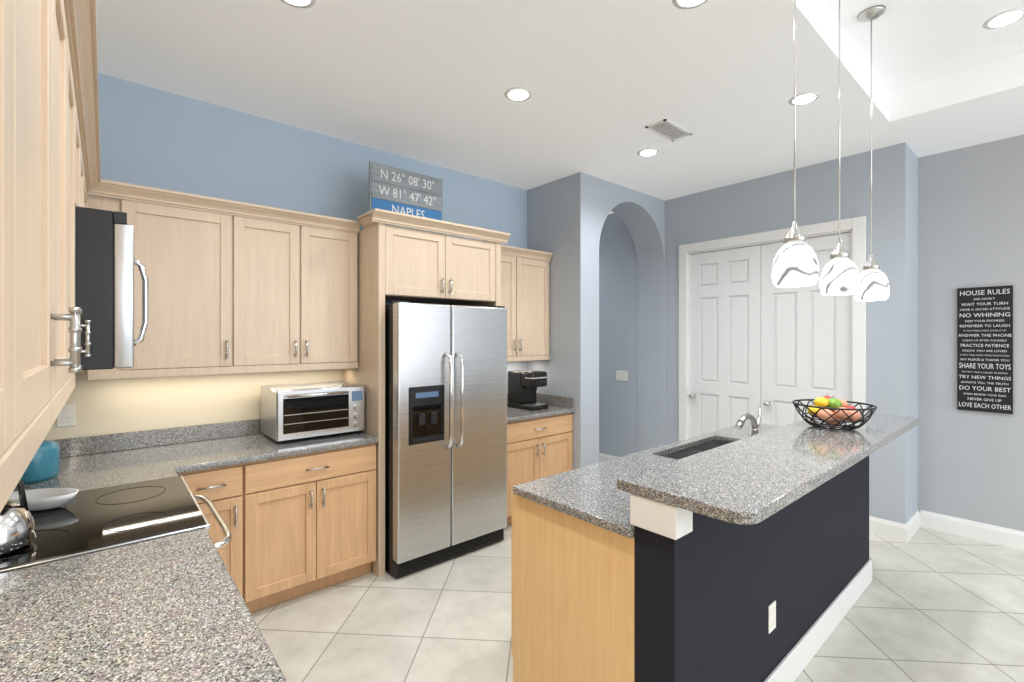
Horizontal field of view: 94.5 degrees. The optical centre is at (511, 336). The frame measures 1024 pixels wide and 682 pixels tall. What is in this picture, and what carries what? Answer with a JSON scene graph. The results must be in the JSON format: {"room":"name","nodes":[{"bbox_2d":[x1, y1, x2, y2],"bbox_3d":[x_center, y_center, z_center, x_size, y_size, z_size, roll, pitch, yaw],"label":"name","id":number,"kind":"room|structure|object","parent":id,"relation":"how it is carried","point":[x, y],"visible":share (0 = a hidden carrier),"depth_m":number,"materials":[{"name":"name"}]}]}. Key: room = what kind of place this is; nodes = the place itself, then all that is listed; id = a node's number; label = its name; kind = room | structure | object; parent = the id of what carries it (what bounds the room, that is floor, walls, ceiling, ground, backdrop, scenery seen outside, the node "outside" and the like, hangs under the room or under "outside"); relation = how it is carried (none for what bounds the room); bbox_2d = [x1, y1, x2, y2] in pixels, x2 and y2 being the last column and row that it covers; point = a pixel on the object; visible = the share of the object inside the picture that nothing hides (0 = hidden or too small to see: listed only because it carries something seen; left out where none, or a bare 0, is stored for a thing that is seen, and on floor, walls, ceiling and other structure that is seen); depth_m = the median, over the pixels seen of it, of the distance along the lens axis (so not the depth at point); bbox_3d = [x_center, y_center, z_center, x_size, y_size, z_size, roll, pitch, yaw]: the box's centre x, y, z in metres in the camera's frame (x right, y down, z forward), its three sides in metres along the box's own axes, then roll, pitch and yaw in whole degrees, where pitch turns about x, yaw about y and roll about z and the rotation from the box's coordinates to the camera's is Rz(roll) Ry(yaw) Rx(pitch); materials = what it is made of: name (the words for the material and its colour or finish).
{"room":"kitchen","nodes":[
{"label":"kitchen","id":0,"kind":"room"},
{"bbox_2d":[0,528,286,681],"bbox_3d":[-0.528,0.667,0.514,0.654,0.035,2.342,0,0,-41],"label":"countertop","id":1,"kind":"structure","parent":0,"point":[172,608],"depth_m":1.08,"materials":[{"name":"grey stone"}]},
{"bbox_2d":[44,71,526,439],"bbox_3d":[-1.308,0.040,3.600,3.750,3.040,0.123,0,0,-41],"label":"wall","id":2,"kind":"structure","parent":0,"point":[154,137],"depth_m":3.05,"materials":[{"name":"blue paint"}]},
{"bbox_2d":[57,404,75,426],"bbox_3d":[-2.412,0.425,2.560,0.075,0.118,0.008,0,0,-41],"label":"electrical outlet","id":3,"kind":"object","parent":2,"relation":"attached to","point":[66,416],"visible":0.96,"depth_m":2.56,"materials":[{"name":"white plastic"}]},
{"bbox_2d":[87,191,234,374],"bbox_3d":[-1.997,-0.272,2.707,0.640,0.895,0.326,0,0,-41],"label":"upper cabinet","id":4,"kind":"object","parent":2,"relation":"attached to","point":[187,255],"depth_m":2.64,"materials":[{"name":"brown wood"}]},
{"bbox_2d":[235,211,358,370],"bbox_3d":[-1.464,-0.272,3.166,0.765,0.895,0.326,0,0,-41],"label":"upper cabinet","id":5,"kind":"object","parent":2,"relation":"attached to","point":[241,291],"depth_m":3.01,"materials":[{"name":"brown wood"}]},
{"bbox_2d":[501,245,553,361],"bbox_3d":[-0.048,-0.286,4.352,0.848,1.012,0.375,0,0,-41],"label":"upper cabinet","id":6,"kind":"object","parent":2,"relation":"attached to","point":[525,287],"visible":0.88,"depth_m":4.33,"materials":[{"name":"brown wood"}]},
{"bbox_2d":[65,0,1023,213],"bbox_3d":[1.942,-1.680,3.022,11.000,0.400,13.000,0,0,-41],"label":"ceiling","id":7,"kind":"structure","parent":0,"point":[605,82],"depth_m":2.75,"materials":[{"name":"white paint"}]},
{"bbox_2d":[281,0,315,7],"bbox_3d":[-0.939,-1.477,2.046,0.170,0.006,0.170,0,0,-41],"label":"recessed light","id":8,"kind":"object","parent":7,"relation":"in","point":[302,3],"visible":1,"depth_m":2.09,"materials":[{"name":"white"}]},
{"bbox_2d":[504,87,531,100],"bbox_3d":[0.038,-1.477,2.887,0.170,0.006,0.170,0,0,-41],"label":"recessed light","id":9,"kind":"object","parent":7,"relation":"in","point":[518,94],"visible":1,"depth_m":2.88,"materials":[{"name":"white"}]},
{"bbox_2d":[637,148,658,155],"bbox_3d":[1.092,-1.477,3.794,0.170,0.006,0.170,0,0,-41],"label":"recessed light","id":10,"kind":"object","parent":7,"relation":"in","point":[648,152],"visible":1,"depth_m":3.78,"materials":[{"name":"white"}]},
{"bbox_2d":[645,119,691,140],"bbox_3d":[1.125,-1.477,3.388,0.360,0.006,0.160,0,0,-41],"label":"ceiling vent","id":11,"kind":"object","parent":7,"relation":"in","point":[668,129],"visible":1,"depth_m":3.38,"materials":[{"name":"white metal"}]},
{"bbox_2d":[672,0,707,8],"bbox_3d":[0.784,-1.477,2.052,0.170,0.006,0.170,0,0,-41],"label":"recessed light","id":12,"kind":"object","parent":7,"relation":"in","point":[685,4],"visible":1,"depth_m":2.10,"materials":[{"name":"white"}]},
{"bbox_2d":[771,0,818,286],"bbox_3d":[1.045,-0.935,1.748,0.152,1.490,0.152,0,0,-41],"label":"pendant light","id":13,"kind":"object","parent":7,"relation":"hanging from","point":[795,263],"visible":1,"depth_m":1.71,"materials":[{"name":"white glass"}]},
{"bbox_2d":[788,92,819,104],"bbox_3d":[1.815,-1.477,2.939,0.170,0.006,0.170,0,0,-41],"label":"recessed light","id":14,"kind":"object","parent":7,"relation":"in","point":[805,98],"visible":0.94,"depth_m":2.92,"materials":[{"name":"white"}]},
{"bbox_2d":[819,0,860,294],"bbox_3d":[1.454,-0.935,2.101,0.152,1.490,0.152,0,0,-41],"label":"pendant light","id":15,"kind":"object","parent":7,"relation":"hanging from","point":[840,275],"visible":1,"depth_m":2.06,"materials":[{"name":"white glass"}]},
{"bbox_2d":[853,5,889,300],"bbox_3d":[1.864,-0.935,2.453,0.152,1.490,0.152,0,0,-41],"label":"pendant light","id":16,"kind":"object","parent":7,"relation":"hanging from","point":[874,285],"visible":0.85,"depth_m":2.42,"materials":[{"name":"white glass"}]},
{"bbox_2d":[983,7,1023,28],"bbox_3d":[2.604,-1.677,2.497,0.170,0.006,0.170,0,0,-41],"label":"recessed light","id":17,"kind":"object","parent":7,"relation":"in","point":[1005,18],"visible":1,"depth_m":2.49,"materials":[{"name":"white"}]},
{"bbox_2d":[527,172,597,469],"bbox_3d":[-0.827,0.040,6.107,0.250,3.040,4.710,0,0,-41],"label":"wall","id":18,"kind":"structure","parent":0,"point":[562,219],"depth_m":4.36,"materials":[{"name":"grey paint"}]},
{"bbox_2d":[598,178,664,462],"bbox_3d":[1.121,0.040,4.902,1.130,3.040,0.340,0,0,-41],"label":"wall","id":19,"kind":"structure","parent":0,"point":[641,215],"depth_m":5.20,"materials":[{"name":"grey paint"}]},
{"bbox_2d":[251,524,1023,681],"bbox_3d":[1.942,1.610,3.022,11.000,0.100,13.000,0,0,-41],"label":"floor","id":20,"kind":"structure","parent":0,"point":[930,605],"depth_m":2.57,"materials":[{"name":"tile"}]},
{"bbox_2d":[0,476,231,573],"bbox_3d":[-1.503,1.100,1.732,0.752,0.919,0.764,0,0,-41],"label":"range","id":21,"kind":"object","parent":20,"relation":"on","point":[84,522],"visible":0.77,"depth_m":1.66,"materials":[{"name":"black glass"}]},
{"bbox_2d":[0,480,35,556],"bbox_3d":[-1.577,0.524,1.438,0.190,0.233,0.242,0,0,-41],"label":"kettle","id":22,"kind":"object","parent":21,"relation":"on","point":[17,528],"visible":0.79,"depth_m":1.42,"materials":[{"name":"silver metal"}]},
{"bbox_2d":[8,488,78,510],"bbox_3d":[-1.768,0.613,1.767,0.225,0.055,0.185,0,0,-41],"label":"spoon rest","id":23,"kind":"object","parent":21,"relation":"on","point":[43,499],"visible":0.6,"depth_m":1.77,"materials":[{"name":"white ceramic"}]},
{"bbox_2d":[180,463,247,598],"bbox_3d":[-1.773,1.125,2.706,0.301,0.870,0.620,0,0,-41],"label":"base cabinet","id":24,"kind":"object","parent":20,"relation":"on","point":[226,487],"depth_m":2.53,"materials":[{"name":"brown wood"}]},
{"bbox_2d":[248,443,375,610],"bbox_3d":[-1.369,1.125,3.053,0.765,0.870,0.620,0,0,-41],"label":"base cabinet","id":25,"kind":"object","parent":20,"relation":"on","point":[298,516],"depth_m":2.80,"materials":[{"name":"brown wood"}]},
{"bbox_2d":[13,431,377,491],"bbox_3d":[-1.663,0.667,2.658,1.731,0.035,0.836,0,0,-41],"label":"countertop","id":26,"kind":"structure","parent":25,"relation":"on","point":[100,469],"depth_m":2.57,"materials":[{"name":"grey stone"}]},
{"bbox_2d":[20,440,59,483],"bbox_3d":[-2.179,0.556,2.152,0.176,0.186,0.176,0,0,-41],"label":"canister","id":27,"kind":"object","parent":26,"relation":"on","point":[44,464],"visible":0.5,"depth_m":2.12,"materials":[{"name":"teal ceramic"}]},
{"bbox_2d":[261,381,364,443],"bbox_3d":[-1.310,0.486,3.135,0.550,0.325,0.444,0,0,-41],"label":"toaster oven","id":28,"kind":"object","parent":26,"relation":"on","point":[296,411],"visible":1,"depth_m":2.98,"materials":[{"name":"silver metal"}]},
{"bbox_2d":[342,208,509,576],"bbox_3d":[-0.662,0.372,3.620,1.125,2.375,0.683,0,0,-41],"label":"cabinet","id":29,"kind":"object","parent":20,"relation":"on","point":[394,263],"visible":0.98,"depth_m":3.25,"materials":[{"name":"brown wood"}]},
{"bbox_2d":[369,161,441,233],"bbox_3d":[-0.755,-0.972,3.426,0.580,0.457,0.028,0,0,-41],"label":"sign","id":30,"kind":"object","parent":29,"relation":"on","point":[393,189],"visible":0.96,"depth_m":3.40,"materials":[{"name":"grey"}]},
{"bbox_2d":[385,300,506,578],"bbox_3d":[-0.600,0.658,3.547,0.910,1.780,0.828,0,0,-41],"label":"refrigerator","id":31,"kind":"object","parent":20,"relation":"on","point":[445,432],"visible":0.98,"depth_m":3.20,"materials":[{"name":"silver metal"}]},
{"bbox_2d":[507,393,573,524],"bbox_3d":[0.042,1.055,4.245,0.850,1.010,0.656,0,0,-41],"label":"base cabinet","id":32,"kind":"object","parent":20,"relation":"on","point":[539,444],"visible":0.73,"depth_m":4.04,"materials":[{"name":"brown wood"}]},
{"bbox_2d":[507,370,548,410],"bbox_3d":[0.143,0.481,4.336,0.210,0.335,0.341,0,0,-41],"label":"coffee maker","id":33,"kind":"object","parent":32,"relation":"on","point":[523,385],"visible":1,"depth_m":4.27,"materials":[{"name":"black plastic"}]},
{"bbox_2d":[511,422,872,681],"bbox_3d":[1.130,1.045,2.586,2.390,1.030,0.879,0,0,-41],"label":"kitchen island","id":34,"kind":"object","parent":20,"relation":"on","point":[731,554],"depth_m":1.87,"materials":[{"name":"brown wood"}]},
{"bbox_2d":[735,408,760,436],"bbox_3d":[1.562,0.556,2.901,0.337,0.186,0.272,0,0,-41],"label":"faucet","id":35,"kind":"object","parent":34,"relation":"on","point":[755,424],"visible":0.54,"depth_m":3.00,"materials":[{"name":"silver metal"}]},
{"bbox_2d":[615,411,918,530],"bbox_3d":[1.429,0.510,2.260,2.430,0.040,0.445,0,0,-41],"label":"island countertop","id":36,"kind":"structure","parent":34,"relation":"on","point":[746,482],"depth_m":1.77,"materials":[{"name":"grey stone"}]},
{"bbox_2d":[792,394,876,429],"bbox_3d":[1.729,0.402,2.548,0.380,0.173,0.380,0,0,-41],"label":"fruit bowl","id":37,"kind":"object","parent":36,"relation":"on","point":[829,410],"visible":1,"depth_m":2.50,"materials":[{"name":"black metal"}]},
{"bbox_2d":[599,142,917,523],"bbox_3d":[0.971,0.040,6.310,0.480,3.040,6.750,0,0,-41],"label":"wall","id":38,"kind":"structure","parent":0,"point":[761,204],"depth_m":4.02,"materials":[{"name":"grey paint"}]},
{"bbox_2d":[599,453,617,462],"bbox_3d":[0.333,1.492,6.671,0.016,0.135,3.370,0,0,-41],"label":"baseboard","id":39,"kind":"structure","parent":38,"relation":"attached to","point":[602,457],"depth_m":5.74,"materials":[{"name":"white wood"}]},
{"bbox_2d":[616,371,627,380],"bbox_3d":[1.291,0.460,5.563,0.007,0.118,0.165,0,0,-41],"label":"light switch","id":40,"kind":"object","parent":38,"relation":"attached to","point":[621,375],"visible":1,"depth_m":5.55,"materials":[{"name":"white plastic"}]},
{"bbox_2d":[679,216,865,440],"bbox_3d":[2.316,0.296,4.407,0.145,2.523,1.620,0,0,-41],"label":"closet doors","id":41,"kind":"structure","parent":38,"relation":"in","point":[752,338],"depth_m":4.41,"materials":[{"name":"white wood"}]},
{"bbox_2d":[903,510,920,542],"bbox_3d":[3.155,1.492,3.726,0.450,0.135,0.016,0,0,-41],"label":"baseboard","id":42,"kind":"structure","parent":38,"relation":"attached to","point":[911,527],"depth_m":3.69,"materials":[{"name":"white wood"}]},
{"bbox_2d":[921,510,1023,550],"bbox_3d":[5.388,1.492,1.536,0.016,0.135,6.250,0,0,-41],"label":"baseboard","id":43,"kind":"structure","parent":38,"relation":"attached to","point":[979,531],"depth_m":3.65,"materials":[{"name":"white wood"}]},
{"bbox_2d":[918,135,1023,531],"bbox_3d":[5.440,0.040,1.580,0.120,3.040,6.250,0,0,-41],"label":"wall","id":44,"kind":"structure","parent":0,"point":[971,235],"depth_m":3.69,"materials":[{"name":"grey paint"}]},
{"bbox_2d":[957,285,1012,413],"bbox_3d":[3.600,0.095,3.605,0.021,0.950,0.300,0,0,-41],"label":"sign","id":45,"kind":"object","parent":44,"relation":"attached to","point":[984,349],"visible":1,"depth_m":3.59,"materials":[{"name":"black"}]},
{"bbox_3d":[0.252,0.040,-0.993,0.120,3.040,9.120,0,0,-41],"label":"wall","id":46,"kind":"structure","parent":0,"visible":0},
{"bbox_2d":[0,0,35,512],"bbox_3d":[-0.331,-0.307,0.033,0.325,0.825,0.840,0,0,-41],"label":"upper cabinet","id":47,"kind":"object","parent":46,"relation":"attached to","point":[17,17],"depth_m":0.47,"materials":[{"name":"brown wood"}]},
{"bbox_2d":[36,0,75,451],"bbox_3d":[-0.881,-0.307,0.672,0.325,0.825,0.846,0,0,-41],"label":"upper cabinet","id":48,"kind":"object","parent":46,"relation":"attached to","point":[46,151],"depth_m":0.80,"materials":[{"name":"brown wood"}]},
{"bbox_2d":[76,48,83,372],"bbox_3d":[-1.288,-0.307,1.145,0.325,0.825,0.402,0,0,-41],"label":"upper cabinet","id":49,"kind":"object","parent":46,"relation":"attached to","point":[79,350],"depth_m":1.37,"materials":[{"name":"brown wood"}]},
{"bbox_2d":[80,92,87,207],"bbox_3d":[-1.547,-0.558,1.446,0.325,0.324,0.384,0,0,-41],"label":"upper cabinet","id":50,"kind":"object","parent":46,"relation":"attached to","point":[84,139],"depth_m":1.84,"materials":[{"name":"brown wood"}]},
{"bbox_2d":[75,206,148,369],"bbox_3d":[-1.594,-0.145,1.656,0.527,0.490,0.756,0,0,-41],"label":"microwave","id":51,"kind":"object","parent":50,"relation":"attached to","point":[105,260],"visible":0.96,"depth_m":1.46,"materials":[{"name":"black plastic"}]},
{"bbox_2d":[84,176,91,356],"bbox_3d":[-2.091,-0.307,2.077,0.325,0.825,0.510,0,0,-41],"label":"upper cabinet","id":52,"kind":"object","parent":46,"relation":"attached to","point":[87,344],"depth_m":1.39,"materials":[{"name":"brown wood"}]}
]}

